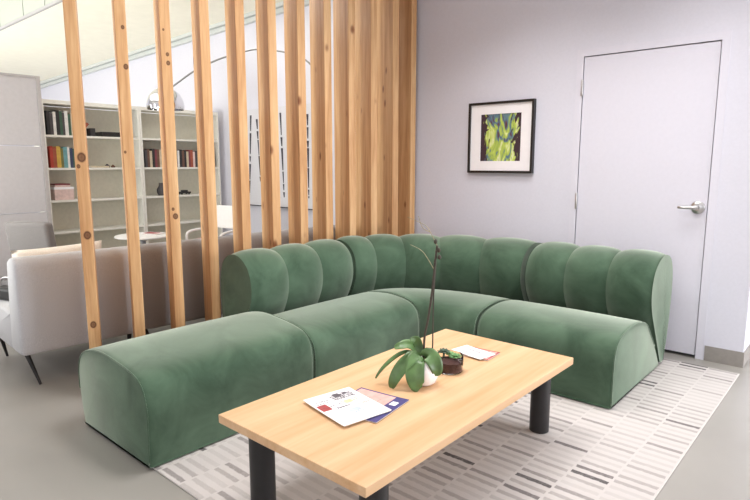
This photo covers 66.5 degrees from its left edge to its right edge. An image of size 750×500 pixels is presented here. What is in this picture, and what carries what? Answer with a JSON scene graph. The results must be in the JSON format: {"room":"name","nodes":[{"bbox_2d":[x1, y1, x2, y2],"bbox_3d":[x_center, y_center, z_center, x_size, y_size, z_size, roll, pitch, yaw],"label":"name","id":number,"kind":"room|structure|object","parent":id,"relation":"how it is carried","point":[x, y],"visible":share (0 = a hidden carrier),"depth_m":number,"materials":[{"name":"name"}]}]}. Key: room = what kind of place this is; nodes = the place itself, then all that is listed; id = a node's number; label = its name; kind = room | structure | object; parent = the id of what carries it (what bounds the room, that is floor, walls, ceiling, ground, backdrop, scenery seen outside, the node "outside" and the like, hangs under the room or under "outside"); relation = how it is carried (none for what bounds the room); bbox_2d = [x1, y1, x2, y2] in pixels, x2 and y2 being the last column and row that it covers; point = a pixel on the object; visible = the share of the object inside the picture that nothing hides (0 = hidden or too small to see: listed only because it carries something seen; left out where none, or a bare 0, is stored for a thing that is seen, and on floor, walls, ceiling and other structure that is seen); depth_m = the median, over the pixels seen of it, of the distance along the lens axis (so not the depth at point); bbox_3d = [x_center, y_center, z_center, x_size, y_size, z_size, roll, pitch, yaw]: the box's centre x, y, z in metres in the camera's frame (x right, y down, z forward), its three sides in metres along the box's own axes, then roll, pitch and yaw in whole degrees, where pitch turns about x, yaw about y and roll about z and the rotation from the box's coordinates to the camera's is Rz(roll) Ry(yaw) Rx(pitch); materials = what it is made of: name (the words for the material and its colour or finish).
{"room":"office lounge","nodes":[
{"label":"office lounge","id":0,"kind":"room"},
{"bbox_2d":[0,145,34,213],"bbox_3d":[-9.310,-2.316,8.929,0.100,4.600,7.496,7,11,41],"label":"wall","id":1,"kind":"structure","parent":0,"point":[0,145],"depth_m":11.42,"materials":[{"name":"paint"}]},
{"bbox_2d":[0,0,54,26],"bbox_3d":[-4.485,-3.579,6.984,9.640,1.520,0.060,7,11,41],"label":"wall","id":2,"kind":"structure","parent":0,"point":[10,10],"depth_m":6.91,"materials":[{"name":"white paint"}]},
{"bbox_2d":[0,0,61,30],"bbox_3d":[-4.498,-2.806,7.086,9.640,0.030,0.030,7,11,41],"label":"trim","id":3,"kind":"structure","parent":2,"relation":"attached to","point":[55,2],"depth_m":6.62,"materials":[{"name":"white paint"}]},
{"bbox_2d":[0,0,282,80],"bbox_3d":[-3.880,-2.850,7.706,9.530,0.282,1.706,7,11,41],"label":"ceiling","id":4,"kind":"structure","parent":0,"point":[35,45],"depth_m":7.47,"materials":[{"name":"white paint"}]},
{"bbox_2d":[0,314,749,499],"bbox_3d":[-1.326,0.583,5.305,17.200,0.050,12.000,7,11,41],"label":"floor","id":5,"kind":"structure","parent":0,"point":[48,451],"depth_m":2.72,"materials":[{"name":"concrete"}]},
{"bbox_2d":[0,72,51,284],"bbox_3d":[-3.754,-0.510,5.102,0.080,2.172,1.540,7,11,41],"label":"screen","id":6,"kind":"object","parent":5,"relation":"on","point":[24,183],"visible":0.6,"depth_m":5.44,"materials":[{"name":"laminate"}]},
{"bbox_2d":[5,221,56,256],"bbox_3d":[-2.817,0.160,5.034,0.520,0.871,0.615,1,9,9],"label":"chair","id":7,"kind":"object","parent":5,"relation":"on","point":[21,235],"visible":0.16,"depth_m":4.70,"materials":[{"name":"grey fabric"}]},
{"bbox_2d":[0,246,132,384],"bbox_3d":[-2.139,0.369,3.916,0.810,0.795,0.720,8,12,44],"label":"lounge chair","id":8,"kind":"object","parent":5,"relation":"on","point":[45,310],"visible":0.8,"depth_m":3.55,"materials":[{"name":"grey fabric"}]},
{"bbox_2d":[0,276,8,300],"bbox_3d":[-2.480,0.255,3.865,0.200,0.156,0.100,4,9,24],"label":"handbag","id":9,"kind":"object","parent":8,"relation":"on","point":[4,293],"visible":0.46,"depth_m":3.82,"materials":[{"name":"leather"}]},
{"bbox_2d":[10,240,101,257],"bbox_3d":[-2.112,0.145,3.850,0.150,0.360,0.560,8,13,44],"label":"throw cushion","id":10,"kind":"object","parent":8,"relation":"on","point":[76,247],"visible":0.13,"depth_m":3.76,"materials":[{"name":"beige fabric"}]},
{"bbox_2d":[62,0,101,348],"bbox_3d":[-1.670,-0.675,3.235,0.060,3.058,0.332,-4,9,-25],"label":"wooden slat","id":11,"kind":"object","parent":5,"relation":"on","point":[70,14],"visible":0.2,"depth_m":3.13,"materials":[{"name":"brown wood"}]},
{"bbox_2d":[38,99,146,248],"bbox_3d":[-3.118,-0.602,6.341,0.280,1.985,1.016,7,11,41],"label":"bookcase","id":12,"kind":"object","parent":5,"relation":"on","point":[106,184],"visible":0.29,"depth_m":6.47,"materials":[{"name":"laminate"}]},
{"bbox_2d":[44,111,50,134],"bbox_3d":[-3.391,-1.305,5.882,0.170,0.240,0.031,7,11,41],"label":"book","id":13,"kind":"object","parent":12,"relation":"on","point":[46,113],"visible":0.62,"depth_m":5.83,"materials":[{"name":"black paper"}]},
{"bbox_2d":[47,146,53,167],"bbox_3d":[-3.388,-0.964,5.937,0.170,0.220,0.029,7,11,41],"label":"book","id":14,"kind":"object","parent":12,"relation":"on","point":[49,148],"visible":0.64,"depth_m":5.89,"materials":[{"name":"paper"}]},
{"bbox_2d":[49,113,53,134],"bbox_3d":[-3.371,-1.298,5.907,0.170,0.220,0.029,7,11,41],"label":"book","id":15,"kind":"object","parent":12,"relation":"on","point":[50,114],"visible":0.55,"depth_m":5.85,"materials":[{"name":"black paper"}]},
{"bbox_2d":[49,111,56,134],"bbox_3d":[-3.352,-1.309,5.927,0.170,0.235,0.027,7,11,41],"label":"book","id":16,"kind":"object","parent":12,"relation":"on","point":[52,112],"visible":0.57,"depth_m":5.87,"materials":[{"name":"white paper"}]},
{"bbox_2d":[49,110,60,134],"bbox_3d":[-3.331,-1.320,5.949,0.170,0.250,0.035,7,11,41],"label":"book","id":17,"kind":"object","parent":12,"relation":"on","point":[55,111],"visible":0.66,"depth_m":5.89,"materials":[{"name":"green paper"}]},
{"bbox_2d":[52,147,57,167],"bbox_3d":[-3.367,-0.963,5.962,0.170,0.210,0.033,7,11,41],"label":"book","id":18,"kind":"object","parent":12,"relation":"on","point":[54,148],"visible":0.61,"depth_m":5.91,"materials":[{"name":"red paper"}]},
{"bbox_2d":[52,146,61,167],"bbox_3d":[-3.342,-0.972,5.989,0.170,0.220,0.039,7,11,41],"label":"book","id":19,"kind":"object","parent":12,"relation":"on","point":[58,152],"visible":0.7,"depth_m":5.93,"materials":[{"name":"yellow paper"}]},
{"bbox_2d":[59,111,62,134],"bbox_3d":[-3.310,-1.319,5.973,0.170,0.240,0.025,7,11,41],"label":"book","id":20,"kind":"object","parent":12,"relation":"on","point":[60,112],"visible":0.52,"depth_m":5.92,"materials":[{"name":"paper"}]},
{"bbox_2d":[50,187,73,199],"bbox_3d":[-3.344,-0.604,6.081,0.226,0.135,0.196,7,11,41],"label":"storage box","id":21,"kind":"object","parent":12,"relation":"on","point":[57,193],"visible":0.7,"depth_m":6.00,"materials":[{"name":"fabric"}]},
{"bbox_2d":[50,183,69,186],"bbox_3d":[-3.350,-0.687,6.061,0.204,0.034,0.154,7,11,41],"label":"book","id":22,"kind":"object","parent":21,"relation":"on","point":[51,184],"visible":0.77,"depth_m":6.01,"materials":[{"name":"fabric"}]},
{"bbox_2d":[60,148,63,167],"bbox_3d":[-3.321,-0.966,6.014,0.170,0.200,0.025,7,11,41],"label":"book","id":23,"kind":"object","parent":12,"relation":"on","point":[61,149],"visible":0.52,"depth_m":5.96,"materials":[{"name":"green paper"}]},
{"bbox_2d":[60,147,67,167],"bbox_3d":[-3.299,-0.977,6.038,0.170,0.215,0.039,7,11,41],"label":"book","id":24,"kind":"object","parent":12,"relation":"on","point":[65,155],"visible":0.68,"depth_m":5.98,"materials":[{"name":"teal paper"}]},
{"bbox_2d":[62,113,65,134],"bbox_3d":[-3.294,-1.316,5.992,0.170,0.230,0.021,7,11,41],"label":"book","id":25,"kind":"object","parent":12,"relation":"on","point":[63,120],"visible":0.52,"depth_m":5.94,"materials":[{"name":"grey paper"}]},
{"bbox_2d":[61,111,68,134],"bbox_3d":[-3.276,-1.329,6.011,0.170,0.250,0.033,7,11,41],"label":"book","id":26,"kind":"object","parent":12,"relation":"on","point":[64,112],"visible":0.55,"depth_m":5.95,"materials":[{"name":"white paper"}]},
{"bbox_2d":[67,147,70,167],"bbox_3d":[-3.279,-0.983,6.061,0.170,0.220,0.021,7,11,41],"label":"book","id":27,"kind":"object","parent":12,"relation":"on","point":[68,153],"visible":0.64,"depth_m":6.01,"materials":[{"name":"white paper"}]},
{"bbox_2d":[68,114,71,134],"bbox_3d":[-3.256,-1.318,6.036,0.170,0.220,0.025,7,11,41],"label":"book","id":28,"kind":"object","parent":12,"relation":"on","point":[69,119],"visible":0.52,"depth_m":5.98,"materials":[{"name":"paper"}]},
{"bbox_2d":[69,148,73,167],"bbox_3d":[-3.261,-0.978,6.081,0.170,0.205,0.029,7,11,41],"label":"book","id":29,"kind":"object","parent":12,"relation":"on","point":[70,149],"visible":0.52,"depth_m":6.03,"materials":[{"name":"blue paper"}]},
{"bbox_2d":[72,149,74,167],"bbox_3d":[-3.244,-0.979,6.101,0.170,0.200,0.021,7,11,41],"label":"book","id":30,"kind":"object","parent":12,"relation":"on","point":[72,149],"visible":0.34,"depth_m":6.04,"materials":[{"name":"paper"}]},
{"bbox_2d":[86,128,95,135],"bbox_3d":[-3.076,-1.274,6.196,0.100,0.085,0.050,7,11,41],"label":"book","id":31,"kind":"object","parent":12,"relation":"on","point":[90,131],"visible":0.84,"depth_m":6.17,"materials":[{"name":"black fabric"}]},
{"bbox_2d":[89,166,108,167],"bbox_3d":[-3.070,-0.918,6.311,0.170,0.018,0.200,7,11,41],"label":"book","id":32,"kind":"object","parent":12,"relation":"on","point":[89,166],"visible":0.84,"depth_m":6.25,"materials":[{"name":"beige paper"}]},
{"bbox_2d":[95,132,119,136],"bbox_3d":[-2.972,-1.287,6.391,0.206,0.052,0.236,7,11,41],"label":"storage box","id":33,"kind":"object","parent":12,"relation":"on","point":[103,134],"visible":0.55,"depth_m":6.30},
{"bbox_2d":[111,0,145,337],"bbox_3d":[-1.493,-0.705,3.434,0.060,3.058,0.332,-4,9,-25],"label":"wooden slat","id":34,"kind":"object","parent":5,"relation":"on","point":[118,6],"visible":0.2,"depth_m":3.33,"materials":[{"name":"brown wood"}]},
{"bbox_2d":[114,232,165,243],"bbox_3d":[-2.197,0.192,5.468,0.500,0.675,0.500,7,11,41],"label":"side table","id":35,"kind":"object","parent":5,"relation":"on","point":[143,238],"visible":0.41,"depth_m":5.31,"materials":[{"name":"white paint"}]},
{"bbox_2d":[139,232,165,234],"bbox_3d":[-2.140,-0.160,5.512,0.200,0.008,0.160,3,9,18],"label":"magazine","id":36,"kind":"object","parent":35,"relation":"on","point":[145,233],"visible":0.98,"depth_m":5.48,"materials":[{"name":"paper"}]},
{"bbox_2d":[146,88,158,110],"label":"arc floor lamp","id":37,"kind":"object","parent":5,"relation":"on","point":[152,102],"depth_m":5.85,"materials":[{"name":"silver metal"}]},
{"bbox_2d":[153,0,184,328],"bbox_3d":[-1.317,-0.735,3.633,0.060,3.058,0.332,-4,9,-25],"label":"wooden slat","id":38,"kind":"object","parent":5,"relation":"on","point":[160,7],"visible":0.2,"depth_m":3.55,"materials":[{"name":"brown wood"}]},
{"bbox_2d":[139,106,222,243],"bbox_3d":[-2.439,-0.718,7.105,0.280,1.985,1.038,7,11,41],"label":"bookcase","id":39,"kind":"object","parent":5,"relation":"on","point":[185,126],"visible":0.23,"depth_m":7.15,"materials":[{"name":"laminate"}]},
{"bbox_2d":[143,150,147,166],"bbox_3d":[-2.717,-1.069,6.694,0.170,0.200,0.029,7,11,41],"label":"book","id":40,"kind":"object","parent":39,"relation":"on","point":[144,151],"visible":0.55,"depth_m":6.64,"materials":[{"name":"black paper"}]},
{"bbox_2d":[143,149,149,166],"bbox_3d":[-2.698,-1.077,6.715,0.170,0.210,0.027,7,11,41],"label":"book","id":41,"kind":"object","parent":39,"relation":"on","point":[148,152],"visible":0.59,"depth_m":6.66,"materials":[{"name":"brown paper"}]},
{"bbox_2d":[149,151,152,166],"bbox_3d":[-2.679,-1.070,6.738,0.170,0.190,0.029,7,11,41],"label":"book","id":42,"kind":"object","parent":39,"relation":"on","point":[151,161],"visible":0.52,"depth_m":6.68,"materials":[{"name":"beige paper"}]},
{"bbox_2d":[149,149,155,166],"bbox_3d":[-2.657,-1.086,6.760,0.170,0.215,0.033,7,11,41],"label":"book","id":43,"kind":"object","parent":39,"relation":"on","point":[152,150],"visible":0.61,"depth_m":6.70,"materials":[{"name":"black paper"}]},
{"bbox_2d":[155,150,157,166],"bbox_3d":[-2.638,-1.082,6.783,0.170,0.200,0.025,7,11,41],"label":"book","id":44,"kind":"object","parent":39,"relation":"on","point":[156,164],"visible":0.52,"depth_m":6.73,"materials":[{"name":"paper"}]},
{"bbox_2d":[155,149,159,166],"bbox_3d":[-2.619,-1.090,6.803,0.170,0.210,0.029,7,11,41],"label":"book","id":45,"kind":"object","parent":39,"relation":"on","point":[158,157],"visible":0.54,"depth_m":6.75,"materials":[{"name":"brown paper"}]},
{"bbox_2d":[157,183,163,194],"bbox_3d":[-2.573,-0.734,6.887,0.104,0.150,0.104,7,11,41],"label":"vase","id":46,"kind":"object","parent":39,"relation":"on","point":[160,187],"visible":0.8,"depth_m":6.85,"materials":[{"name":"grey ceramic"}]},
{"bbox_2d":[159,150,161,166],"bbox_3d":[-2.601,-1.091,6.825,0.170,0.205,0.025,7,11,41],"label":"book","id":47,"kind":"object","parent":39,"relation":"on","point":[160,156],"visible":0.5,"depth_m":6.77,"materials":[{"name":"beige paper"}]},
{"bbox_2d":[177,150,179,166],"bbox_3d":[-2.448,-1.114,6.997,0.170,0.200,0.025,7,11,41],"label":"book","id":48,"kind":"object","parent":39,"relation":"on","point":[177,150],"visible":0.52,"depth_m":6.94,"materials":[{"name":"white paper"}]},
{"bbox_2d":[178,150,182,166],"bbox_3d":[-2.428,-1.123,7.019,0.170,0.210,0.035,7,11,41],"label":"book","id":49,"kind":"object","parent":39,"relation":"on","point":[180,151],"visible":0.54,"depth_m":6.96,"materials":[{"name":"white paper"}]},
{"bbox_2d":[182,151,184,166],"bbox_3d":[-2.406,-1.121,7.044,0.170,0.200,0.029,7,11,41],"label":"book","id":50,"kind":"object","parent":39,"relation":"on","point":[183,161],"visible":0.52,"depth_m":6.99,"materials":[{"name":"paper"}]},
{"bbox_2d":[182,150,186,166],"bbox_3d":[-2.387,-1.127,7.065,0.170,0.205,0.027,7,11,41],"label":"book","id":51,"kind":"object","parent":39,"relation":"on","point":[185,160],"visible":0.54,"depth_m":7.01,"materials":[{"name":"brown paper"}]},
{"bbox_2d":[179,190,190,193],"bbox_3d":[-2.375,-0.720,7.117,0.074,0.054,0.160,7,11,41],"label":"model car","id":52,"kind":"object","parent":39,"relation":"on","point":[182,191],"visible":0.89,"depth_m":7.10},
{"bbox_2d":[186,151,188,166],"bbox_3d":[-2.368,-1.123,7.088,0.170,0.190,0.029,7,11,41],"label":"book","id":53,"kind":"object","parent":39,"relation":"on","point":[187,156],"visible":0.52,"depth_m":7.03,"materials":[{"name":"beige paper"}]},
{"bbox_2d":[187,151,190,166],"bbox_3d":[-2.349,-1.131,7.108,0.170,0.200,0.025,7,11,41],"label":"book","id":54,"kind":"object","parent":39,"relation":"on","point":[187,151],"visible":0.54,"depth_m":7.05,"materials":[{"name":"paper"}]},
{"bbox_2d":[186,150,192,166],"bbox_3d":[-2.329,-1.139,7.130,0.170,0.210,0.033,7,11,41],"label":"book","id":55,"kind":"object","parent":39,"relation":"on","point":[191,151],"visible":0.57,"depth_m":7.07,"materials":[{"name":"red paper"}]},
{"bbox_2d":[193,152,194,166],"bbox_3d":[-2.309,-1.133,7.154,0.170,0.190,0.027,7,11,41],"label":"book","id":56,"kind":"object","parent":39,"relation":"on","point":[193,152],"visible":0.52,"depth_m":7.10,"materials":[{"name":"paper"}]},
{"bbox_2d":[193,151,197,166],"bbox_3d":[-2.290,-1.141,7.175,0.170,0.200,0.029,7,11,41],"label":"book","id":57,"kind":"object","parent":39,"relation":"on","point":[193,151],"visible":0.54,"depth_m":7.12,"materials":[{"name":"grey paper"}]},
{"bbox_2d":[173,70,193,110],"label":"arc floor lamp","id":58,"kind":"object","parent":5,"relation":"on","point":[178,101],"depth_m":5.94,"materials":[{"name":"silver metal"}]},
{"bbox_2d":[190,0,220,320],"bbox_3d":[-1.140,-0.765,3.832,0.060,3.058,0.332,-4,9,-25],"label":"wooden slat","id":59,"kind":"object","parent":5,"relation":"on","point":[202,82],"visible":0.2,"depth_m":3.76,"materials":[{"name":"brown wood"}]},
{"bbox_2d":[185,205,232,239],"bbox_3d":[-1.648,0.006,5.949,0.480,0.901,0.505,4,10,26],"label":"shell chair","id":60,"kind":"object","parent":5,"relation":"on","point":[224,213],"visible":0.16,"depth_m":6.11,"materials":[{"name":"white paint"}]},
{"bbox_2d":[140,225,334,334],"bbox_3d":[-1.148,0.214,4.941,0.810,0.795,2.100,8,12,44],"label":"sofa","id":61,"kind":"object","parent":5,"relation":"on","point":[154,266],"visible":0.18,"depth_m":4.12,"materials":[{"name":"grey fabric"}]},
{"bbox_2d":[224,0,251,252],"bbox_3d":[-0.963,-0.796,4.031,0.060,3.058,0.332,-4,9,-25],"label":"wooden slat","id":62,"kind":"object","parent":5,"relation":"on","point":[234,9],"visible":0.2,"depth_m":3.93,"materials":[{"name":"brown wood"}]},
{"bbox_2d":[255,0,280,248],"bbox_3d":[-0.786,-0.826,4.230,0.060,3.058,0.332,-4,9,-25],"label":"wooden slat","id":63,"kind":"object","parent":5,"relation":"on","point":[265,9],"visible":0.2,"depth_m":4.13,"materials":[{"name":"brown wood"}]},
{"bbox_2d":[283,0,308,243],"bbox_3d":[-0.609,-0.856,4.429,0.060,3.058,0.332,-4,9,-25],"label":"wooden slat","id":64,"kind":"object","parent":5,"relation":"on","point":[294,14],"visible":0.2,"depth_m":4.34,"materials":[{"name":"brown wood"}]},
{"bbox_2d":[309,0,332,240],"bbox_3d":[-0.432,-0.886,4.628,0.060,3.058,0.332,-4,9,-25],"label":"wooden slat","id":65,"kind":"object","parent":5,"relation":"on","point":[319,10],"visible":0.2,"depth_m":4.54,"materials":[{"name":"brown wood"}]},
{"bbox_2d":[333,0,355,239],"bbox_3d":[-0.255,-0.916,4.827,0.060,3.058,0.332,-4,9,-25],"label":"wooden slat","id":66,"kind":"object","parent":5,"relation":"on","point":[343,10],"visible":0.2,"depth_m":4.74,"materials":[{"name":"brown wood"}]},
{"bbox_2d":[355,0,376,236],"bbox_3d":[-0.078,-0.946,5.026,0.060,3.058,0.332,-4,9,-25],"label":"wooden slat","id":67,"kind":"object","parent":5,"relation":"on","point":[365,10],"visible":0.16,"depth_m":4.94,"materials":[{"name":"brown wood"}]},
{"bbox_2d":[377,0,398,235],"bbox_3d":[0.111,-0.978,5.239,0.060,3.058,0.332,-4,9,-25],"label":"wooden slat","id":68,"kind":"object","parent":5,"relation":"on","point":[387,10],"visible":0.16,"depth_m":5.15,"materials":[{"name":"brown wood"}]},
{"bbox_2d":[398,0,416,236],"bbox_3d":[0.281,-0.999,5.375,0.060,3.058,0.235,-6,11,-36],"label":"wooden slat","id":69,"kind":"object","parent":5,"relation":"on","point":[406,89],"visible":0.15,"depth_m":5.29,"materials":[{"name":"brown wood"}]},
{"bbox_2d":[153,358,739,499],"bbox_3d":[0.418,0.851,3.338,2.440,0.008,3.060,7,11,41],"label":"area rug","id":70,"kind":"object","parent":5,"relation":"on","point":[629,450],"visible":0.32,"depth_m":2.63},
{"bbox_2d":[78,311,313,467],"bbox_3d":[-0.934,0.655,3.076,0.733,0.455,0.979,7,11,41],"label":"ottoman","id":71,"kind":"object","parent":70,"relation":"on","point":[160,397],"visible":0.92,"depth_m":2.75,"materials":[{"name":"green fabric"}]},
{"bbox_2d":[221,239,419,377],"bbox_3d":[-0.377,0.373,3.870,0.983,0.776,0.974,7,11,41],"label":"module","id":72,"kind":"object","parent":70,"relation":"on","point":[308,285],"visible":0.74,"depth_m":3.73,"materials":[{"name":"green fabric"}]},
{"bbox_2d":[219,329,572,499],"bbox_3d":[0.190,0.771,2.518,0.755,0.394,1.518,7,11,41],"label":"coffee table","id":73,"kind":"object","parent":70,"relation":"on","point":[363,457],"visible":0.96,"depth_m":2.15,"materials":[{"name":"brown wood"}]},
{"bbox_2d":[355,387,408,422],"bbox_3d":[-0.027,0.608,2.254,0.235,0.006,0.245,6,10,33],"label":"magazine","id":74,"kind":"object","parent":73,"relation":"on","point":[391,402],"visible":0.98,"depth_m":2.28,"materials":[{"name":"paper"}]},
{"bbox_2d":[303,387,390,426],"bbox_3d":[-0.111,0.605,2.225,0.222,0.006,0.285,-7,11,-37],"label":"magazine","id":75,"kind":"object","parent":74,"relation":"on","point":[347,406],"visible":1,"depth_m":2.21,"materials":[{"name":"paper"}]},
{"bbox_2d":[375,216,442,391],"bbox_3d":[0.151,0.222,2.393,0.265,0.729,0.160,-3,9,-20],"label":"potted orchid","id":76,"kind":"object","parent":73,"relation":"on","point":[421,366],"visible":1,"depth_m":2.42,"materials":[{"name":"green plant"}]},
{"bbox_2d":[437,348,463,374],"bbox_3d":[0.342,0.505,2.623,0.126,0.099,0.126,7,11,41],"label":"succulent bowl","id":77,"kind":"object","parent":73,"relation":"on","point":[452,360],"visible":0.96,"depth_m":2.58,"materials":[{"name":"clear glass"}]},
{"bbox_2d":[463,346,499,360],"bbox_3d":[0.509,0.515,2.863,0.190,0.007,0.140,6,11,37],"label":"magazine","id":78,"kind":"object","parent":73,"relation":"on","point":[490,351],"visible":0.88,"depth_m":2.84,"materials":[{"name":"paper"}]},
{"bbox_2d":[452,345,494,359],"bbox_3d":[0.490,0.510,2.856,0.115,0.005,0.190,-7,11,-38],"label":"magazine","id":79,"kind":"object","parent":78,"relation":"on","point":[467,350],"visible":0.98,"depth_m":2.85,"materials":[{"name":"paper"}]},
{"bbox_2d":[336,234,539,337],"bbox_3d":[0.466,0.278,4.502,1.404,0.776,1.098,7,11,41],"label":"module","id":80,"kind":"object","parent":70,"relation":"on","point":[474,274],"visible":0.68,"depth_m":4.32,"materials":[{"name":"green fabric"}]},
{"bbox_2d":[477,242,672,408],"bbox_3d":[1.334,0.390,3.759,0.856,0.776,1.117,7,11,41],"label":"module","id":81,"kind":"object","parent":70,"relation":"on","point":[606,309],"visible":0.96,"depth_m":3.57,"materials":[{"name":"green fabric"}]},
{"bbox_2d":[41,0,749,359],"bbox_3d":[-2.177,-1.404,7.681,12.427,3.170,0.140,7,11,41],"label":"wall","id":82,"kind":"structure","parent":0,"point":[468,51],"depth_m":4.67,"materials":[{"name":"paint"}]},
{"bbox_2d":[40,0,308,88],"bbox_3d":[-3.334,-2.895,8.328,9.530,0.375,0.089,7,11,41],"label":"trim","id":83,"kind":"structure","parent":82,"relation":"attached to","point":[250,17],"depth_m":8.21,"materials":[{"name":"white paint"}]},
{"bbox_2d":[247,109,260,205],"bbox_3d":[-1.457,-1.119,6.966,0.225,1.158,0.034,7,11,41],"label":"art","id":84,"kind":"object","parent":82,"relation":"attached to","point":[254,155],"depth_m":6.96,"materials":[{"name":"white fabric"}]},
{"bbox_2d":[278,106,287,207],"bbox_3d":[-1.049,-1.066,6.611,0.138,1.155,0.034,7,11,41],"label":"art","id":85,"kind":"object","parent":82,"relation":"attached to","point":[282,109],"depth_m":6.61,"materials":[{"name":"white paper"}]},
{"bbox_2d":[306,103,312,209],"bbox_3d":[-0.712,-1.023,6.318,0.077,1.154,0.034,7,11,41],"label":"art","id":86,"kind":"object","parent":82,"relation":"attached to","point":[308,106],"depth_m":6.31,"materials":[{"name":"white fabric"}]},
{"bbox_2d":[467,98,536,172],"bbox_3d":[1.044,-0.938,4.768,0.604,0.587,0.038,7,11,41],"label":"framed picture","id":87,"kind":"object","parent":82,"relation":"attached to","point":[501,134],"visible":1,"depth_m":4.76},
{"bbox_2d":[480,112,521,160],"bbox_3d":[1.048,-0.939,4.773,0.380,0.394,0.005,7,11,41],"label":"artwork","id":88,"kind":"object","parent":87,"relation":"attached to","point":[500,132],"depth_m":4.77},
{"bbox_2d":[568,30,731,359],"bbox_3d":[1.895,-0.367,4.123,0.998,2.182,0.142,7,11,41],"label":"door","id":89,"kind":"structure","parent":82,"relation":"in","point":[651,125],"depth_m":4.02,"materials":[{"name":"paint"}]},
{"bbox_2d":[704,346,743,367],"bbox_3d":[2.360,0.722,3.872,0.232,0.105,0.006,7,11,41],"label":"baseboard","id":90,"kind":"structure","parent":82,"relation":"attached to","point":[712,354],"depth_m":3.87,"materials":[{"name":"rubber"}]},
{"bbox_2d":[747,324,749,346],"bbox_3d":[3.971,-1.004,5.404,0.140,3.060,4.504,7,11,41],"label":"wall","id":91,"kind":"structure","parent":0,"point":[749,324],"depth_m":3.91,"materials":[{"name":"paint"}]},
{"bbox_2d":[743,344,749,366],"bbox_3d":[3.979,0.472,5.525,0.006,0.105,4.644,7,11,41],"label":"baseboard","id":92,"kind":"structure","parent":91,"relation":"attached to","point":[747,351],"depth_m":3.88,"materials":[{"name":"rubber"}]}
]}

